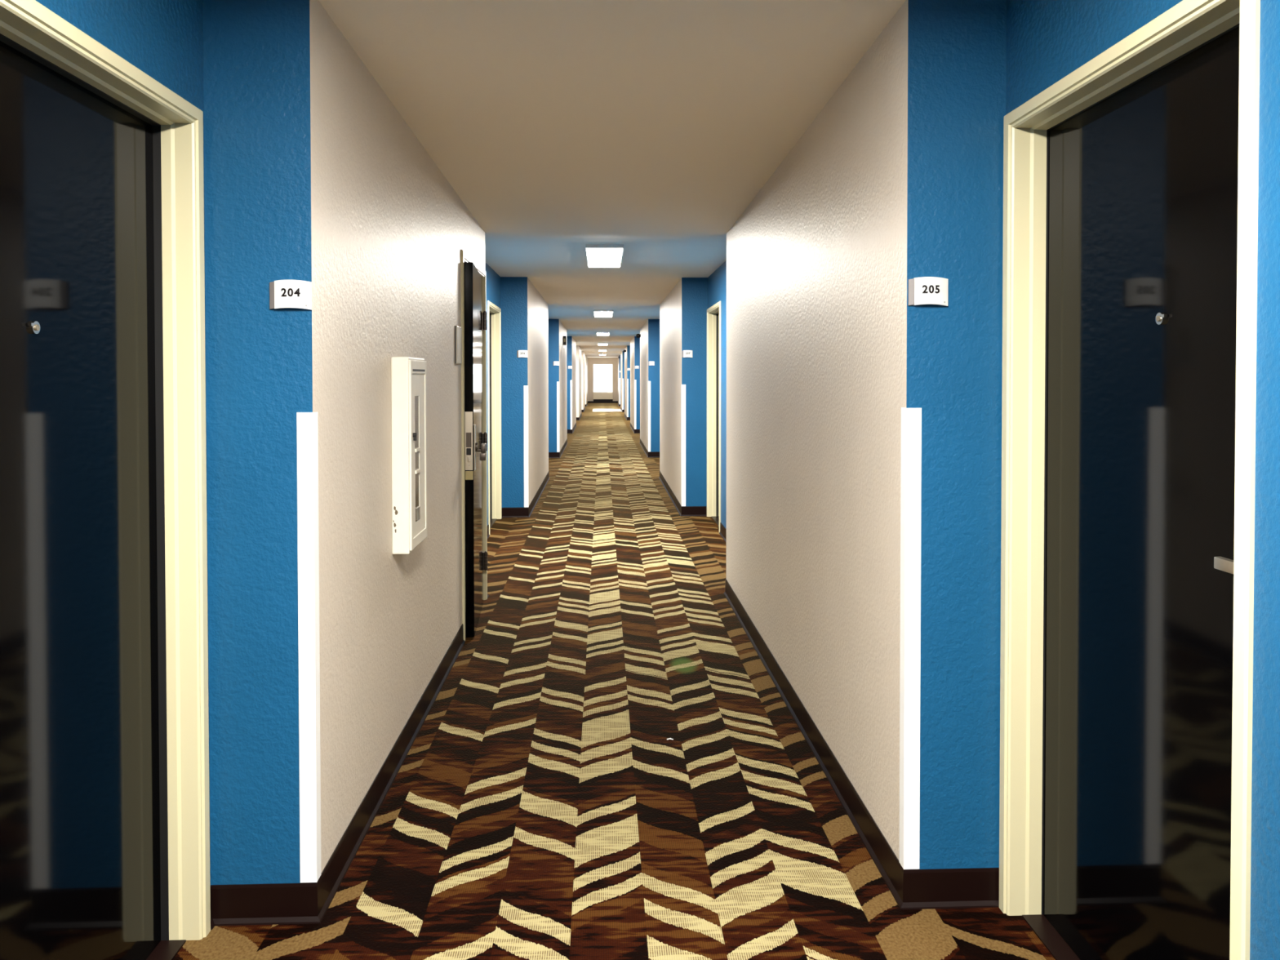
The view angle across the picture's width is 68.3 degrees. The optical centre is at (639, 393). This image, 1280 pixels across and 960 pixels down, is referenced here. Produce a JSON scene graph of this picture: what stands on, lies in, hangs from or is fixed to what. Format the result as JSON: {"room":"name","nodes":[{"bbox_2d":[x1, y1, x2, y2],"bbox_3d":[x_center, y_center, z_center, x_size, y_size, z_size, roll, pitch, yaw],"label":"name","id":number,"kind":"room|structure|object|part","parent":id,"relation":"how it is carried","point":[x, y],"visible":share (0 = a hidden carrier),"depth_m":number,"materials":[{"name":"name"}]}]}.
{"room":"hotel corridor","nodes":[
{"label":"hotel corridor","id":0,"kind":"room"},
{"bbox_2d":[35,0,587,885],"bbox_3d":[-2.176,-0.287,23.000,0.997,2.600,55.260,0,1,-2],"label":"wall","id":1,"kind":"structure","parent":0,"point":[312,173],"depth_m":2.51,"materials":[{"name":"beige paint"}]},
{"bbox_2d":[0,0,210,959],"bbox_3d":[-1.167,0.342,1.934,0.154,2.106,0.965,0,1,-2],"label":"door","id":2,"kind":"structure","parent":1,"relation":"in","point":[104,801],"depth_m":2.08,"materials":[{"name":"beige paint"}]},
{"bbox_2d":[269,280,311,310],"bbox_3d":[-0.905,-0.255,2.439,0.106,0.076,0.018,0,1,-2],"label":"room sign","id":3,"kind":"object","parent":1,"relation":"attached to","point":[283,294],"visible":1,"depth_m":2.43,"materials":[{"name":"grey plastic"}]},
{"bbox_2d":[296,412,320,882],"bbox_3d":[-0.871,0.666,2.483,0.043,1.234,0.038,0,1,-2],"label":"guard","id":4,"kind":"object","parent":1,"relation":"attached to","point":[307,422],"visible":1,"depth_m":2.47,"materials":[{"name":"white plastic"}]},
{"bbox_2d":[209,402,587,929],"bbox_3d":[-1.806,0.962,23.037,0.288,0.100,55.260,0,1,-2],"label":"baseboard","id":5,"kind":"structure","parent":1,"relation":"attached to","point":[272,904],"depth_m":2.63,"materials":[{"name":"brown wood"}]},
{"bbox_2d":[391,356,426,554],"bbox_3d":[-0.855,0.220,3.528,0.080,0.708,0.311,0,1,-2],"label":"fire extinguisher cabinet","id":6,"kind":"object","parent":1,"relation":"attached to","point":[408,374],"visible":1,"depth_m":3.38,"materials":[{"name":"white metal"}]},
{"bbox_3d":[-0.829,0.220,3.529,0.008,0.684,0.298,0,1,-2],"label":"cabinet door","id":7,"kind":"part","parent":6,"relation":"part of","materials":[{"name":"white metal"}]},
{"bbox_3d":[-0.831,0.225,3.532,0.004,0.597,0.247,0,1,-2],"label":"door panel","id":8,"kind":"part","parent":6,"relation":"part of","materials":[{"name":"white metal"}]},
{"bbox_2d":[454,325,462,364],"bbox_3d":[-0.945,-0.252,4.910,0.012,0.194,0.165,0,1,-2],"label":"wall plaque","id":9,"kind":"object","parent":1,"relation":"attached to","point":[458,330],"visible":1,"depth_m":4.87,"materials":[{"name":"grey metal"}]},
{"bbox_2d":[460,249,488,640],"bbox_3d":[-0.969,0.275,5.556,0.216,2.108,1.000,0,1,-2],"label":"door","id":10,"kind":"structure","parent":1,"relation":"in","point":[473,291],"depth_m":5.14,"materials":[{"name":"black paint"}]},
{"bbox_3d":[-0.928,0.445,5.125,0.041,0.047,0.002,0,1,-6],"label":"filler plate","id":11,"kind":"part","parent":10,"relation":"part of","materials":[{"name":"beige"}]},
{"bbox_3d":[-0.906,0.296,5.178,0.007,0.250,0.065,0,1,-6],"label":"lock plate","id":12,"kind":"part","parent":10,"relation":"part of","materials":[{"name":"silver metal"}]},
{"bbox_3d":[-0.879,0.318,5.213,0.064,0.099,0.105,0,1,-2],"label":"handle","id":13,"kind":"part","parent":10,"relation":"part of","materials":[{"name":"grey metal"}]},
{"bbox_2d":[487,300,502,534],"bbox_3d":[-1.448,0.212,8.964,0.152,2.110,1.020,0,1,-2],"label":"door frame","id":14,"kind":"structure","parent":1,"relation":"in","point":[494,313],"depth_m":9.43,"materials":[{"name":"beige paint"}]},
{"bbox_2d":[516,350,527,357],"bbox_3d":[-1.190,-0.401,9.536,0.106,0.076,0.018,0,1,-2],"label":"room sign","id":15,"kind":"object","parent":1,"relation":"attached to","point":[520,353],"visible":1,"depth_m":9.53,"materials":[{"name":"grey plastic"}]},
{"bbox_2d":[524,385,528,506],"bbox_3d":[-1.156,0.537,9.580,0.043,1.234,0.038,0,1,-2],"label":"guard","id":16,"kind":"object","parent":1,"relation":"attached to","point":[526,387],"visible":1,"depth_m":9.56,"materials":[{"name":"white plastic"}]},
{"bbox_2d":[552,360,559,365],"bbox_3d":[-1.470,-0.527,16.516,0.106,0.076,0.017,0,1,-2],"label":"room sign","id":17,"kind":"object","parent":1,"relation":"attached to","point":[554,363],"visible":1,"depth_m":16.51,"materials":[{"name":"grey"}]},
{"bbox_2d":[556,382,559,452],"bbox_3d":[-1.436,0.410,16.560,0.043,1.234,0.038,0,1,-2],"label":"guard","id":18,"kind":"object","parent":1,"relation":"attached to","point":[557,383],"visible":1,"depth_m":16.54,"materials":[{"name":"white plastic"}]},
{"bbox_2d":[563,335,566,345],"bbox_3d":[-1.468,-1.035,18.439,0.055,0.170,0.283,0,1,-2],"label":"fire alarm strobe","id":19,"kind":"object","parent":1,"relation":"attached to","point":[564,336],"visible":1,"depth_m":18.30,"materials":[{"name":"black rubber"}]},
{"bbox_2d":[570,380,572,429],"bbox_3d":[-1.719,0.282,23.598,0.043,1.234,0.038,0,1,-2],"label":"guard","id":20,"kind":"object","parent":1,"relation":"attached to","point":[571,380],"visible":1,"depth_m":23.58,"materials":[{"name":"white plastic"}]},
{"bbox_2d":[587,357,617,400],"bbox_3d":[-2.038,-0.793,50.778,3.500,2.600,0.250,0,1,-2],"label":"wall","id":21,"kind":"structure","parent":0,"point":[591,361],"depth_m":50.64,"materials":[{"name":"beige paint"}]},
{"bbox_2d":[587,400,617,403],"bbox_3d":[-2.006,0.459,50.674,2.101,0.100,0.006,0,1,-2],"label":"baseboard","id":22,"kind":"structure","parent":21,"relation":"attached to","point":[588,402],"depth_m":50.65,"materials":[{"name":"black rubber"}]},
{"bbox_2d":[593,364,613,392],"bbox_3d":[-1.992,-0.826,50.745,1.056,1.522,0.042,0,1,-2],"label":"window","id":23,"kind":"structure","parent":21,"relation":"in","point":[602,373],"depth_m":50.75,"materials":[{"name":"white glass"}]},
{"bbox_2d":[593,392,613,403],"bbox_3d":[-1.980,0.229,50.574,1.050,0.563,0.200,0,1,-2],"label":"wall heater","id":24,"kind":"object","parent":21,"relation":"attached to","point":[598,397],"visible":1,"depth_m":50.48,"materials":[{"name":"beige metal"}]},
{"bbox_2d":[318,0,906,357],"bbox_3d":[-0.926,-1.461,23.029,3.500,0.224,55.460,0,1,-2],"label":"ceiling","id":25,"kind":"structure","parent":0,"point":[650,127],"depth_m":3.47,"materials":[{"name":"beige paint"}]},
{"bbox_2d":[597,342,607,345],"bbox_3d":[-1.142,-1.514,28.910,0.292,0.032,1.242,0,1,-2],"label":"recessed light","id":26,"kind":"object","parent":25,"relation":"in","point":[598,344],"visible":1,"depth_m":28.43,"materials":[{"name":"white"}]},
{"bbox_2d":[593,309,613,316],"bbox_3d":[-0.577,-1.258,14.833,0.292,0.032,1.242,0,1,-2],"label":"recessed light","id":27,"kind":"object","parent":25,"relation":"in","point":[597,313],"visible":1,"depth_m":14.50,"materials":[{"name":"white plastic"}]},
{"bbox_2d":[594,311,612,316],"bbox_3d":[-0.577,-1.244,14.834,0.272,0.003,1.222,0,1,-2],"label":"diffuser","id":28,"kind":"object","parent":27,"relation":"attached to","point":[596,313],"depth_m":14.79,"materials":[{"name":"white plastic"}]},
{"bbox_2d":[596,331,609,335],"bbox_3d":[-0.860,-1.386,21.872,0.292,0.032,1.242,0,1,-2],"label":"recessed light","id":29,"kind":"object","parent":25,"relation":"in","point":[598,333],"visible":1,"depth_m":21.40,"materials":[{"name":"white plastic"}]},
{"bbox_2d":[596,333,608,335],"bbox_3d":[-0.860,-1.372,21.872,0.272,0.003,1.222,0,1,-2],"label":"diffuser","id":30,"kind":"object","parent":29,"relation":"attached to","point":[597,334],"depth_m":21.81,"materials":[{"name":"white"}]},
{"bbox_2d":[585,244,623,266],"bbox_3d":[-0.294,-1.131,7.795,0.292,0.032,1.242,0,1,-2],"label":"recessed light","id":31,"kind":"object","parent":25,"relation":"in","point":[597,255],"visible":1,"depth_m":7.57,"materials":[{"name":"white plastic"}]},
{"bbox_2d":[173,403,1055,959],"bbox_3d":[-0.924,1.070,23.075,3.500,0.120,55.460,0,1,-2],"label":"floor","id":32,"kind":"structure","parent":0,"point":[542,806],"depth_m":3.23,"materials":[{"name":"carpet"}]},
{"bbox_2d":[592,408,621,411],"bbox_3d":[-1.396,0.704,39.745,1.185,0.006,2.900,0,1,-2],"label":"floor strip","id":33,"kind":"object","parent":32,"relation":"on","point":[593,410],"visible":1,"depth_m":39.67,"materials":[{"name":"white plastic"}]},
{"bbox_2d":[617,0,1279,959],"bbox_3d":[0.355,-0.292,23.101,0.938,2.600,55.260,0,1,-2],"label":"wall","id":34,"kind":"structure","parent":0,"point":[898,178],"depth_m":2.60,"materials":[{"name":"beige paint"}]},
{"bbox_2d":[618,377,620,404],"bbox_3d":[-0.966,-0.108,44.776,0.043,1.242,0.038,0,1,-2],"label":"guard","id":35,"kind":"object","parent":34,"relation":"attached to","point":[619,378],"visible":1,"depth_m":44.76,"materials":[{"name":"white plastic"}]},
{"bbox_2d":[622,378,623,409],"bbox_3d":[-0.683,0.020,37.738,0.043,1.242,0.038,0,1,-2],"label":"guard","id":36,"kind":"object","parent":34,"relation":"attached to","point":[622,379],"visible":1,"depth_m":37.72,"materials":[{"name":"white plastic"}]},
{"bbox_2d":[626,378,628,417],"bbox_3d":[-0.401,0.148,30.700,0.043,1.242,0.038,0,1,-2],"label":"guard","id":37,"kind":"object","parent":34,"relation":"attached to","point":[627,379],"visible":1,"depth_m":30.68,"materials":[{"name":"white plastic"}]},
{"bbox_2d":[634,379,635,429],"bbox_3d":[-0.118,0.276,23.662,0.043,1.242,0.038,0,1,-2],"label":"guard","id":38,"kind":"object","parent":34,"relation":"attached to","point":[634,380],"visible":1,"depth_m":23.64,"materials":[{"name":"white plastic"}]},
{"bbox_2d":[648,381,650,451],"bbox_3d":[0.165,0.404,16.624,0.043,1.242,0.038,0,1,-2],"label":"guard","id":39,"kind":"object","parent":34,"relation":"attached to","point":[649,382],"visible":1,"depth_m":16.61,"materials":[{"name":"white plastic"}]},
{"bbox_2d":[648,360,654,365],"bbox_3d":[0.202,-0.530,16.583,0.106,0.076,0.017,0,1,-2],"label":"room sign","id":40,"kind":"object","parent":34,"relation":"attached to","point":[651,362],"visible":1,"depth_m":16.58,"materials":[{"name":"grey plastic"}]},
{"bbox_2d":[681,384,685,506],"bbox_3d":[0.445,0.530,9.645,0.043,1.242,0.038,0,1,-2],"label":"guard","id":41,"kind":"object","parent":34,"relation":"attached to","point":[683,386],"visible":1,"depth_m":9.62,"materials":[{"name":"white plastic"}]},
{"bbox_2d":[682,350,692,357],"bbox_3d":[0.482,-0.403,9.604,0.106,0.076,0.018,0,1,-2],"label":"room sign","id":42,"kind":"object","parent":34,"relation":"attached to","point":[686,353],"visible":1,"depth_m":9.60,"materials":[{"name":"grey plastic"}]},
{"bbox_2d":[706,301,720,532],"bbox_3d":[0.777,0.207,9.097,0.152,2.112,1.050,0,1,-2],"label":"door","id":43,"kind":"structure","parent":34,"relation":"in","point":[713,313],"depth_m":9.57,"materials":[{"name":"beige paint"}]},
{"bbox_2d":[617,402,999,909],"bbox_3d":[0.013,0.959,23.110,0.282,0.100,55.260,0,1,-2],"label":"baseboard","id":44,"kind":"structure","parent":34,"relation":"attached to","point":[972,887],"depth_m":2.83,"materials":[{"name":"brown wood"}]},
{"bbox_2d":[898,407,921,869],"bbox_3d":[0.730,0.659,2.547,0.043,1.242,0.038,0,1,-2],"label":"guard","id":45,"kind":"object","parent":34,"relation":"attached to","point":[911,418],"visible":1,"depth_m":2.53,"materials":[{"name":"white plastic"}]},
{"bbox_2d":[907,276,948,306],"bbox_3d":[0.767,-0.271,2.506,0.106,0.076,0.018,0,1,-2],"label":"room sign","id":46,"kind":"object","parent":34,"relation":"attached to","point":[923,290],"visible":1,"depth_m":2.50,"materials":[{"name":"grey plastic"}]},
{"bbox_2d":[999,0,1260,959],"bbox_3d":[1.058,0.331,2.044,0.148,2.120,0.963,0,1,-2],"label":"door","id":47,"kind":"structure","parent":34,"relation":"in","point":[1131,180],"depth_m":2.05,"materials":[{"name":"beige paint"}]},
{"bbox_3d":[1.062,0.302,1.645,0.072,0.044,0.084,0,1,-2],"label":"handle","id":48,"kind":"part","parent":47,"relation":"part of","materials":[{"name":"silver metal"}]}
]}

